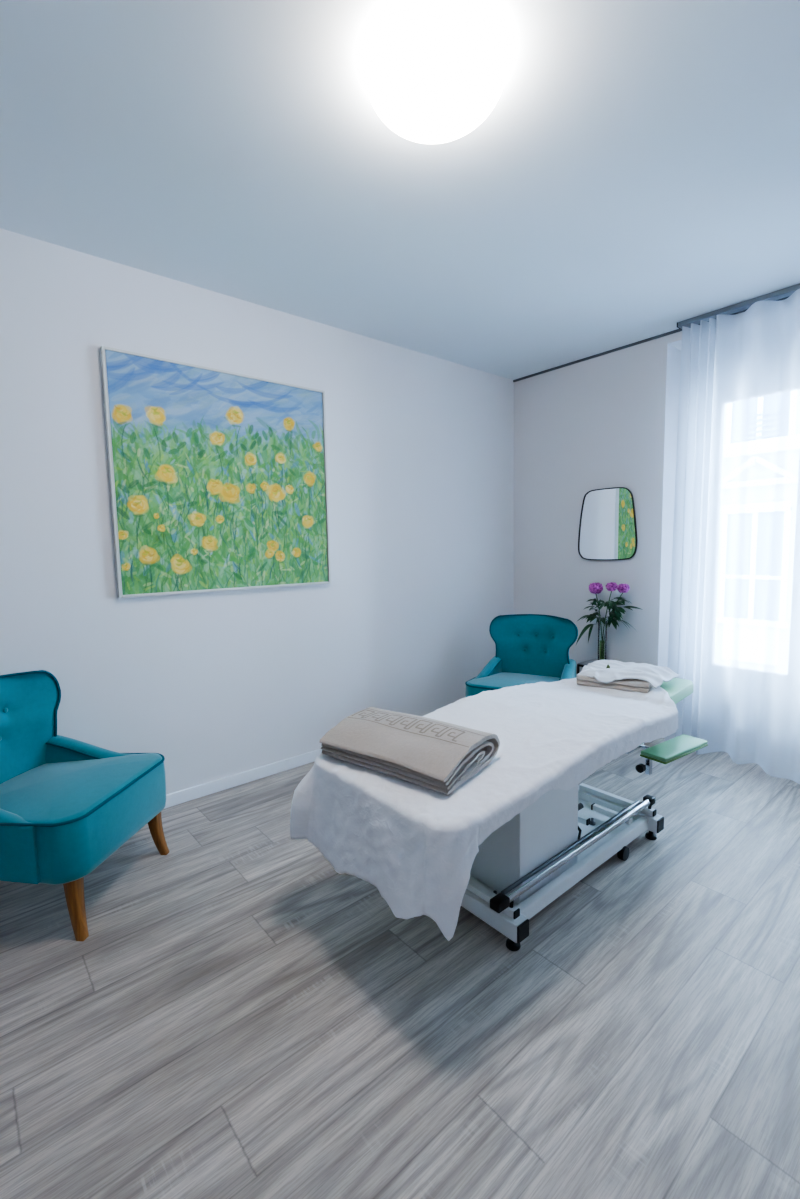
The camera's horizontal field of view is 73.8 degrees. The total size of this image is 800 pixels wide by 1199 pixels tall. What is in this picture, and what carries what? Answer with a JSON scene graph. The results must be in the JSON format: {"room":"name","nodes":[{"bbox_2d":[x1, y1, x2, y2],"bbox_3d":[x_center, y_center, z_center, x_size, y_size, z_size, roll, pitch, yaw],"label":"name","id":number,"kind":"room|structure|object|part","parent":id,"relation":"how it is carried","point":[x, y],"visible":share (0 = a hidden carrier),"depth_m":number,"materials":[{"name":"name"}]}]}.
{"room":"massage treatment room","nodes":[
{"label":"massage treatment room","id":0,"kind":"room"},
{"bbox_2d":[0,228,513,794],"bbox_3d":[-1.044,-0.220,2.876,5.725,2.711,0.200,-6,7,-40],"label":"wall","id":1,"kind":"structure","parent":0,"point":[217,684],"depth_m":2.90,"materials":[{"name":"paint"}]},
{"bbox_2d":[100,346,330,597],"bbox_3d":[-0.886,-0.617,2.822,1.168,1.132,0.032,-6,7,-40],"label":"painting","id":2,"kind":"object","parent":1,"relation":"attached to","point":[220,477],"visible":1,"depth_m":2.74,"materials":[{"name":"paint"}]},
{"bbox_2d":[164,749,321,808],"bbox_3d":[-1.009,1.009,2.866,5.175,0.066,0.014,-6,7,-40],"label":"baseboard","id":3,"kind":"structure","parent":1,"relation":"attached to","point":[175,798],"depth_m":2.95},
{"bbox_2d":[0,738,799,1198],"bbox_3d":[0.481,1.166,1.328,5.455,0.001,4.300,-6,7,-40],"label":"floor","id":4,"kind":"structure","parent":0,"point":[239,1014],"depth_m":1.46,"materials":[{"name":"grey wood"}]},
{"bbox_2d":[0,670,169,940],"bbox_3d":[-1.377,0.722,2.057,0.724,0.811,0.618,0,6,7],"label":"armchair","id":5,"kind":"object","parent":4,"relation":"on","point":[67,805],"visible":1,"depth_m":1.99,"materials":[{"name":"teal fabric"}]},
{"bbox_3d":[-1.416,0.778,1.801,0.476,0.300,0.070,0,6,11],"label":"arm","id":6,"kind":"part","parent":5,"relation":"part of","materials":[{"name":"teal fabric"}]},
{"bbox_3d":[-1.628,0.627,2.078,0.223,0.605,0.602,0,6,7],"label":"backrest","id":7,"kind":"part","parent":5,"relation":"part of","materials":[{"name":"teal fabric"}]},
{"bbox_3d":[-1.097,1.042,1.813,0.068,0.212,0.055,0,6,7],"label":"leg","id":8,"kind":"part","parent":5,"relation":"part of","materials":[{"name":"brown wood"}]},
{"bbox_3d":[-1.339,0.794,2.060,0.645,0.239,0.605,0,6,7],"label":"seat","id":9,"kind":"part","parent":5,"relation":"part of","materials":[{"name":"teal fabric"}]},
{"bbox_3d":[-1.353,0.726,2.321,0.476,0.300,0.070,-1,6,3],"label":"arm","id":10,"kind":"part","parent":5,"relation":"part of","materials":[{"name":"teal fabric"}]},
{"bbox_3d":[-1.039,0.994,2.286,0.068,0.212,0.055,0,6,7],"label":"leg","id":11,"kind":"part","parent":5,"relation":"part of","materials":[{"name":"brown wood"}]},
{"bbox_2d":[465,614,577,697],"bbox_3d":[0.826,0.535,3.523,0.618,0.811,0.724,2,7,30],"label":"armchair","id":12,"kind":"object","parent":4,"relation":"on","point":[530,648],"visible":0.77,"depth_m":3.68,"materials":[{"name":"teal fabric"}]},
{"bbox_3d":[0.602,0.556,3.663,0.070,0.300,0.476,3,7,34],"label":"arm","id":13,"kind":"part","parent":12,"relation":"part of","materials":[{"name":"teal fabric"}]},
{"bbox_3d":[0.808,0.611,3.498,0.605,0.239,0.645,2,7,30],"label":"seat","id":14,"kind":"part","parent":12,"relation":"part of","materials":[{"name":"teal fabric"}]},
{"bbox_3d":[0.948,0.415,3.730,0.602,0.605,0.223,2,7,30],"label":"backrest","id":15,"kind":"part","parent":12,"relation":"part of","materials":[{"name":"teal fabric"}]},
{"bbox_3d":[1.058,0.573,3.402,0.070,0.300,0.476,2,6,26],"label":"arm","id":16,"kind":"part","parent":12,"relation":"part of","materials":[{"name":"teal fabric"}]},
{"bbox_2d":[461,678,707,950],"bbox_3d":[0.608,0.758,2.166,1.753,0.642,0.681,-6,7,-40],"label":"massage table","id":17,"kind":"object","parent":4,"relation":"on","point":[524,865],"visible":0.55,"depth_m":1.93,"materials":[{"name":"white plastic"}]},
{"bbox_2d":[290,678,677,940],"bbox_3d":[0.450,0.620,2.113,1.686,0.359,0.820,-6,7,-40],"label":"sheet","id":18,"kind":"object","parent":17,"relation":"on","point":[417,845],"visible":0.74,"depth_m":1.66,"materials":[{"name":"white fabric"}]},
{"bbox_2d":[319,707,499,794],"bbox_3d":[0.023,0.473,1.775,0.529,0.117,0.318,3,7,39],"label":"folded towel","id":19,"kind":"object","parent":18,"relation":"on","point":[440,756],"visible":1,"depth_m":1.68,"materials":[{"name":"beige fabric"}]},
{"bbox_2d":[576,675,651,692],"bbox_3d":[1.070,0.372,2.588,0.327,0.068,0.308,3,7,38],"label":"folded towel","id":20,"kind":"object","parent":18,"relation":"on","point":[633,685],"visible":0.23,"depth_m":2.46,"materials":[{"name":"beige fabric"}]},
{"bbox_2d":[577,660,679,688],"bbox_3d":[1.081,0.350,2.544,0.411,0.057,0.293,3,7,38],"label":"folded cloth","id":21,"kind":"object","parent":20,"relation":"on","point":[618,670],"visible":0.98,"depth_m":2.52,"materials":[{"name":"white fabric"}]},
{"bbox_3d":[0.599,1.009,2.202,0.908,0.008,0.370,-6,7,-40],"label":"plate","id":22,"kind":"part","parent":17,"relation":"part of","materials":[{"name":"white metal"}]},
{"bbox_3d":[0.692,0.926,2.042,0.930,0.018,0.018,-6,7,-40],"label":"link rod","id":23,"kind":"part","parent":17,"relation":"part of","materials":[{"name":"silver metal"}]},
{"bbox_3d":[1.049,0.656,2.302,0.150,0.173,0.085,-6,7,-40],"label":"arm rest post","id":24,"kind":"part","parent":17,"relation":"part of","materials":[{"name":"metal"}]},
{"bbox_3d":[1.020,0.708,2.248,0.052,0.034,0.034,-6,7,-40],"label":"knob","id":25,"kind":"part","parent":17,"relation":"part of","materials":[{"name":"black plastic"}]},
{"bbox_2d":[577,658,604,673],"bbox_3d":[1.410,0.675,3.719,0.245,0.472,0.245,-6,7,-40],"label":"side table","id":26,"kind":"object","parent":4,"relation":"on","point":[581,664],"visible":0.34,"depth_m":3.71,"materials":[{"name":"black metal"}]},
{"bbox_2d":[598,621,606,659],"bbox_3d":[1.418,0.292,3.737,0.058,0.284,0.058,-6,7,-40],"label":"vase","id":27,"kind":"object","parent":26,"relation":"on","point":[599,621],"visible":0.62,"depth_m":3.73,"materials":[{"name":"clear glass"}]},
{"bbox_2d":[576,582,607,658],"bbox_3d":[1.354,0.150,3.709,0.245,0.536,0.210,-6,7,-40],"label":"peony","id":28,"kind":"object","parent":27,"relation":"in","point":[595,588],"visible":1,"depth_m":3.70,"materials":[{"name":"green plant"}]},
{"bbox_3d":[1.397,0.183,3.739,0.011,0.463,0.062,-7,8,-44],"label":"stem","id":29,"kind":"part","parent":28,"relation":"part of","materials":[{"name":"green plant"}]},
{"bbox_2d":[595,582,623,657],"bbox_3d":[1.446,0.150,3.661,0.286,0.543,0.157,-6,7,-40],"label":"peony","id":30,"kind":"object","parent":27,"relation":"in","point":[612,586],"visible":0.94,"depth_m":3.62,"materials":[{"name":"green plant"}]},
{"bbox_3d":[1.431,0.176,3.698,0.007,0.484,0.086,-4,6,-26],"label":"stem","id":31,"kind":"part","parent":30,"relation":"part of","materials":[{"name":"green plant"}]},
{"bbox_2d":[603,583,642,657],"bbox_3d":[1.519,0.155,3.626,0.215,0.538,0.189,-1,6,5],"label":"peony","id":32,"kind":"object","parent":27,"relation":"in","point":[622,588],"visible":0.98,"depth_m":3.59,"materials":[{"name":"green plant"}]},
{"bbox_3d":[1.463,0.181,3.668,0.013,0.479,0.150,-5,7,-34],"label":"stem","id":33,"kind":"part","parent":32,"relation":"part of","materials":[{"name":"green plant"}]},
{"bbox_2d":[0,0,799,379],"bbox_3d":[0.381,-1.501,1.022,5.725,0.150,4.700,-6,7,-40],"label":"ceiling","id":34,"kind":"structure","parent":0,"point":[633,173],"depth_m":1.84,"materials":[{"name":"paint"}]},
{"bbox_2d":[365,0,507,143],"bbox_3d":[0.098,-1.393,1.454,0.384,0.136,0.384,-6,7,-40],"label":"ceiling lamp","id":35,"kind":"object","parent":34,"relation":"attached to","point":[435,70],"visible":1,"depth_m":1.36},
{"bbox_2d":[677,283,799,328],"bbox_3d":[2.231,-1.601,2.585,0.060,0.028,1.686,-6,7,-40],"label":"track","id":36,"kind":"object","parent":34,"relation":"attached to","point":[782,293],"visible":0.98,"depth_m":2.96,"materials":[{"name":"grey metal"}]},
{"bbox_2d":[664,289,799,783],"bbox_3d":[2.158,-0.305,2.752,0.227,2.561,1.452,-6,7,-40],"label":"sheer curtain","id":37,"kind":"object","parent":36,"relation":"hanging from","point":[734,621],"visible":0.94,"depth_m":3.05,"materials":[{"name":"white fabric"}]},
{"bbox_2d":[513,312,743,677],"bbox_3d":[2.460,-0.287,2.885,0.350,2.711,4.300,-6,7,-40],"label":"wall","id":38,"kind":"structure","parent":0,"point":[610,420],"depth_m":3.79,"materials":[{"name":"paint"}]},
{"bbox_2d":[578,487,636,559],"bbox_3d":[1.456,-0.528,3.754,0.012,0.504,0.437,-6,7,-41],"label":"wall mirror","id":39,"kind":"object","parent":38,"relation":"attached to","point":[607,525],"visible":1,"depth_m":3.75,"materials":[{"name":"clear glass"}]},
{"bbox_2d":[513,296,789,381],"bbox_3d":[2.297,-1.614,2.636,0.012,0.016,4.300,-6,7,-40],"label":"trim","id":40,"kind":"structure","parent":38,"relation":"attached to","point":[676,330],"depth_m":3.63,"materials":[{"name":"black metal"}]}
]}

